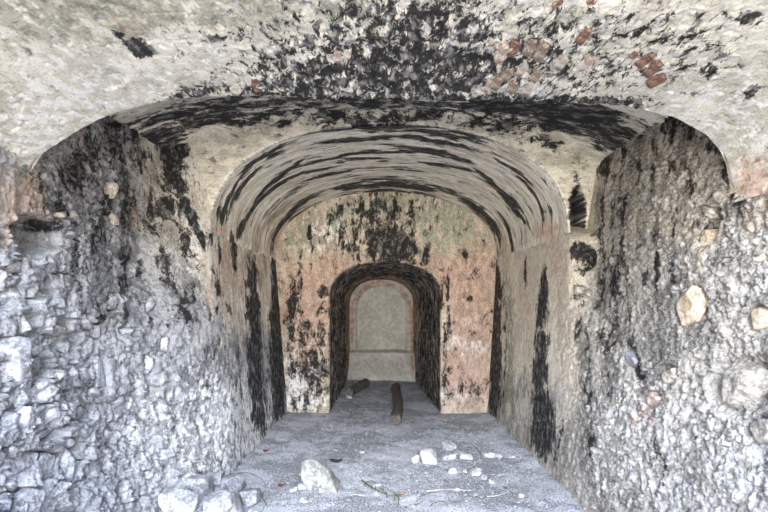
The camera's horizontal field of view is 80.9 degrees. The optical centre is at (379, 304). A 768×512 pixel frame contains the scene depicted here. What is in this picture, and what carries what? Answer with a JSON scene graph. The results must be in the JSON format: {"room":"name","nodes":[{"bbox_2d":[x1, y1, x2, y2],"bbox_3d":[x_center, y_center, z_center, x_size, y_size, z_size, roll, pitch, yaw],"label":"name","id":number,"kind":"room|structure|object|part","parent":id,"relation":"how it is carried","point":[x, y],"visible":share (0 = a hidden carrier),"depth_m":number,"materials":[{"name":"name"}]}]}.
{"room":"ruined stone vault","nodes":[
{"label":"ruined stone vault","id":0,"kind":"room"},
{"bbox_2d":[0,115,286,511],"bbox_3d":[-1.750,-0.148,3.808,0.663,3.737,6.046,0,0,5],"label":"wall","id":1,"kind":"structure","parent":0,"point":[138,360],"depth_m":3.28,"materials":[{"name":"stone"}]},
{"bbox_2d":[159,380,584,511],"bbox_3d":[0.000,1.595,4.350,4.700,0.092,11.700,0,0,0],"label":"floor","id":2,"kind":"structure","parent":0,"point":[259,462],"depth_m":4.62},
{"bbox_2d":[158,487,198,511],"bbox_3d":[-1.540,1.504,3.467,0.249,0.180,0.223,0,0,0],"label":"stone","id":3,"kind":"object","parent":2,"relation":"on","point":[169,499],"visible":1,"depth_m":3.40,"materials":[{"name":"stone"}]},
{"bbox_2d":[184,475,214,496],"bbox_3d":[-1.511,1.499,3.725,0.226,0.194,0.188,0,0,0],"label":"stone","id":4,"kind":"object","parent":2,"relation":"on","point":[202,485],"visible":0.7,"depth_m":3.66,"materials":[{"name":"grey stone"}]},
{"bbox_2d":[206,472,221,486],"bbox_3d":[-1.437,1.514,3.910,0.129,0.129,0.099,0,0,0],"label":"stone","id":5,"kind":"object","parent":2,"relation":"on","point":[217,477],"visible":0.57,"depth_m":3.88,"materials":[{"name":"grey stone"}]},
{"bbox_2d":[203,489,242,511],"bbox_3d":[-1.188,1.502,3.365,0.296,0.232,0.268,0,0,0],"label":"stone","id":6,"kind":"object","parent":2,"relation":"on","point":[219,500],"visible":1,"depth_m":3.30,"materials":[{"name":"stone"}]},
{"bbox_2d":[220,475,244,495],"bbox_3d":[-1.260,1.539,3.797,0.202,0.158,0.171,0,0,0],"label":"stone","id":7,"kind":"object","parent":2,"relation":"on","point":[234,483],"visible":0.59,"depth_m":3.78,"materials":[{"name":"grey stone"}]},
{"bbox_2d":[222,472,265,493],"bbox_3d":[-1.157,1.586,3.993,0.267,0.054,0.572,0,0,-42],"label":"dry twig","id":8,"kind":"object","parent":2,"relation":"on","point":[237,472],"visible":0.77,"depth_m":4.16,"materials":[{"name":"grey wood"}]},
{"bbox_2d":[239,488,260,506],"bbox_3d":[-1.064,1.552,3.653,0.169,0.144,0.133,0,0,0],"label":"stone","id":9,"kind":"object","parent":2,"relation":"on","point":[249,497],"visible":1,"depth_m":3.59,"materials":[{"name":"grey stone"}]},
{"bbox_2d":[248,508,259,511],"bbox_3d":[-0.962,1.581,3.419,0.104,0.075,0.097,0,0,0],"label":"stone","id":10,"kind":"object","parent":2,"relation":"on","point":[251,509],"visible":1,"depth_m":3.40,"materials":[{"name":"stone"}]},
{"bbox_2d":[290,486,297,491],"bbox_3d":[-0.748,1.597,3.895,0.069,0.034,0.063,0,0,0],"label":"stone","id":11,"kind":"object","parent":2,"relation":"on","point":[295,488],"visible":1,"depth_m":3.88,"materials":[{"name":"white stone"}]},
{"bbox_2d":[298,483,305,489],"bbox_3d":[-0.669,1.587,3.940,0.090,0.052,0.077,0,0,0],"label":"stone","id":12,"kind":"object","parent":2,"relation":"on","point":[301,486],"visible":0.63,"depth_m":3.91,"materials":[{"name":"white stone"}]},
{"bbox_2d":[299,496,308,502],"bbox_3d":[-0.622,1.589,3.667,0.073,0.040,0.068,0,0,0],"label":"stone","id":13,"kind":"object","parent":2,"relation":"on","point":[303,499],"visible":1,"depth_m":3.66,"materials":[{"name":"stone"}]},
{"bbox_2d":[301,458,340,493],"bbox_3d":[-0.518,1.473,3.986,0.331,0.322,0.286,0,0,0],"label":"stone","id":14,"kind":"object","parent":2,"relation":"on","point":[317,476],"visible":0.98,"depth_m":3.85,"materials":[{"name":"white stone"}]},
{"bbox_2d":[329,458,342,462],"bbox_3d":[-0.451,1.595,4.622,0.144,0.020,0.095,0,0,0],"label":"chip","id":15,"kind":"object","parent":2,"relation":"on","point":[331,459],"visible":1,"depth_m":4.63,"materials":[{"name":"black stone"}]},
{"bbox_2d":[345,378,369,395],"bbox_3d":[-0.408,1.544,8.448,0.180,0.186,1.044,0,0,14],"label":"log","id":16,"kind":"object","parent":2,"relation":"on","point":[364,383],"visible":0.98,"depth_m":8.24,"materials":[{"name":"brown wood"}]},
{"bbox_2d":[373,482,381,488],"bbox_3d":[-0.026,1.597,3.985,0.079,0.044,0.062,0,0,0],"label":"stone","id":17,"kind":"object","parent":2,"relation":"on","point":[374,483],"visible":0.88,"depth_m":3.96,"materials":[{"name":"grey stone"}]},
{"bbox_2d":[361,479,402,503],"bbox_3d":[0.008,1.598,3.892,0.164,0.030,0.595,0,0,-40],"label":"sprig","id":18,"kind":"object","parent":2,"relation":"on","point":[385,493],"visible":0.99,"depth_m":3.85,"materials":[{"name":"plant"}]},
{"bbox_3d":[-0.021,1.604,3.932,0.493,0.018,0.097,0,0,43],"label":"stem","id":19,"kind":"part","parent":18,"relation":"part of","materials":[{"name":"green plant"}]},
{"bbox_2d":[390,383,402,424],"bbox_3d":[0.269,1.539,7.231,0.198,0.176,2.443,0,0,2],"label":"log","id":20,"kind":"object","parent":2,"relation":"on","point":[397,411],"visible":1,"depth_m":6.65,"materials":[{"name":"brown wood"}]},
{"bbox_2d":[240,381,573,511],"bbox_3d":[0.077,1.605,6.476,3.114,0.077,6.204,0,0,2],"label":"grit","id":21,"kind":"object","parent":2,"relation":"on","point":[480,496],"visible":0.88,"depth_m":4.55,"materials":[{"name":"gravel"}]},
{"bbox_2d":[420,448,436,463],"bbox_3d":[0.499,1.561,4.646,0.174,0.132,0.141,0,0,0],"label":"stone","id":22,"kind":"object","parent":21,"relation":"on","point":[427,455],"visible":1,"depth_m":4.61,"materials":[{"name":"white stone"}]},
{"bbox_2d":[411,454,419,462],"bbox_3d":[0.369,1.589,4.653,0.094,0.082,0.084,0,0,0],"label":"stone","id":23,"kind":"object","parent":2,"relation":"on","point":[415,459],"visible":1,"depth_m":4.63,"materials":[{"name":"white stone"}]},
{"bbox_2d":[416,489,447,501],"bbox_3d":[0.432,1.613,3.835,0.379,0.015,0.055,0,0,-39],"label":"dry twig","id":24,"kind":"object","parent":2,"relation":"on","point":[446,489],"visible":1,"depth_m":3.83,"materials":[{"name":"beige wood"}]},
{"bbox_2d":[431,447,437,455],"bbox_3d":[0.587,1.572,4.822,0.075,0.096,0.056,0,0,0],"label":"stone","id":25,"kind":"object","parent":2,"relation":"on","point":[434,449],"visible":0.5,"depth_m":4.80,"materials":[{"name":"grey stone"}]},
{"bbox_2d":[441,452,455,459],"bbox_3d":[0.717,1.580,4.722,0.157,0.052,0.130,0,0,0],"label":"stone","id":26,"kind":"object","parent":2,"relation":"on","point":[448,455],"visible":1,"depth_m":4.68,"materials":[{"name":"stone"}]},
{"bbox_2d":[426,489,471,491],"bbox_3d":[0.599,1.612,3.925,0.402,0.012,0.043,0,0,-3],"label":"dry twig","id":27,"kind":"object","parent":2,"relation":"on","point":[435,489],"visible":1,"depth_m":3.92,"materials":[{"name":"beige wood"}]},
{"bbox_2d":[442,440,456,450],"bbox_3d":[0.767,1.556,4.984,0.154,0.121,0.135,0,0,-3],"label":"stone","id":28,"kind":"object","parent":2,"relation":"on","point":[447,444],"visible":0.93,"depth_m":4.95,"materials":[{"name":"stone"}]},
{"bbox_2d":[448,467,456,473],"bbox_3d":[0.700,1.589,4.339,0.088,0.067,0.078,0,0,0],"label":"stone","id":29,"kind":"object","parent":2,"relation":"on","point":[452,470],"visible":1,"depth_m":4.31,"materials":[{"name":"white stone"}]},
{"bbox_2d":[452,449,459,454],"bbox_3d":[0.811,1.583,4.833,0.108,0.053,0.084,0,0,0],"label":"stone","id":30,"kind":"object","parent":2,"relation":"on","point":[456,451],"visible":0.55,"depth_m":4.82,"materials":[{"name":"grey stone"}]},
{"bbox_2d":[458,451,472,459],"bbox_3d":[0.904,1.585,4.723,0.145,0.073,0.132,0,0,0],"label":"stone","id":31,"kind":"object","parent":2,"relation":"on","point":[462,455],"visible":1,"depth_m":4.68,"materials":[{"name":"white stone"}]},
{"bbox_2d":[469,467,481,476],"bbox_3d":[0.904,1.589,4.274,0.115,0.075,0.086,0,0,0],"label":"stone","id":32,"kind":"object","parent":2,"relation":"on","point":[476,471],"visible":0.95,"depth_m":4.26,"materials":[{"name":"stone"}]},
{"bbox_2d":[479,472,487,479],"bbox_3d":[0.972,1.591,4.190,0.086,0.065,0.076,0,0,0],"label":"stone","id":33,"kind":"object","parent":2,"relation":"on","point":[483,476],"visible":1,"depth_m":4.17,"materials":[{"name":"grey stone"}]},
{"bbox_2d":[481,450,494,457],"bbox_3d":[1.155,1.591,4.817,0.139,0.053,0.119,0,0,0],"label":"stone","id":34,"kind":"object","parent":2,"relation":"on","point":[485,453],"visible":1,"depth_m":4.78,"materials":[{"name":"stone"}]},
{"bbox_2d":[494,452,501,457],"bbox_3d":[1.261,1.602,4.797,0.086,0.042,0.068,0,0,0],"label":"stone","id":35,"kind":"object","parent":2,"relation":"on","point":[497,454],"visible":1,"depth_m":4.78,"materials":[{"name":"stone"}]},
{"bbox_2d":[507,453,515,457],"bbox_3d":[1.398,1.607,4.801,0.085,0.032,0.079,0,0,-4],"label":"stone","id":36,"kind":"object","parent":2,"relation":"on","point":[511,455],"visible":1,"depth_m":4.78,"materials":[{"name":"stone"}]},
{"bbox_2d":[30,93,730,262],"bbox_3d":[-0.030,-1.087,3.485,4.320,1.427,1.911,0,0,0],"label":"wall","id":37,"kind":"structure","parent":0,"point":[568,140],"depth_m":4.15,"materials":[{"name":"beige paint"}]},
{"bbox_2d":[347,280,415,381],"bbox_3d":[0.025,0.450,9.871,1.950,2.500,0.591,0,0,0],"label":"wall","id":38,"kind":"structure","parent":0,"point":[381,311],"depth_m":10.11,"materials":[{"name":"grey paint"}]},
{"bbox_2d":[0,0,767,201],"bbox_3d":[-0.077,-0.825,1.771,4.124,0.809,1.541,0,0,0],"label":"ceiling","id":39,"kind":"structure","parent":0,"point":[66,66],"depth_m":2.03,"materials":[{"name":"beige paint"}]},
{"bbox_2d":[330,262,439,409],"bbox_3d":[0.078,0.501,8.450,1.673,2.297,3.400,0,0,0],"label":"wall","id":40,"kind":"structure","parent":0,"point":[423,288],"depth_m":7.86,"materials":[{"name":"paint"}]},
{"bbox_2d":[276,192,495,413],"bbox_3d":[0.090,-0.050,6.777,3.441,3.400,0.124,0,0,0],"label":"wall","id":41,"kind":"structure","parent":0,"point":[441,238],"depth_m":6.73,"materials":[{"name":"pink paint"}]},
{"bbox_2d":[212,126,567,260],"bbox_3d":[0.095,-1.148,5.511,3.365,1.097,2.634,0,0,0],"label":"ceiling","id":42,"kind":"structure","parent":0,"point":[520,206],"depth_m":5.03,"materials":[{"name":"paint"}]},
{"bbox_2d":[487,116,767,511],"bbox_3d":[1.912,-0.148,3.805,0.710,3.737,6.011,0,0,0],"label":"wall","id":43,"kind":"structure","parent":0,"point":[632,368],"depth_m":3.03,"materials":[{"name":"beige stone"}]}
]}

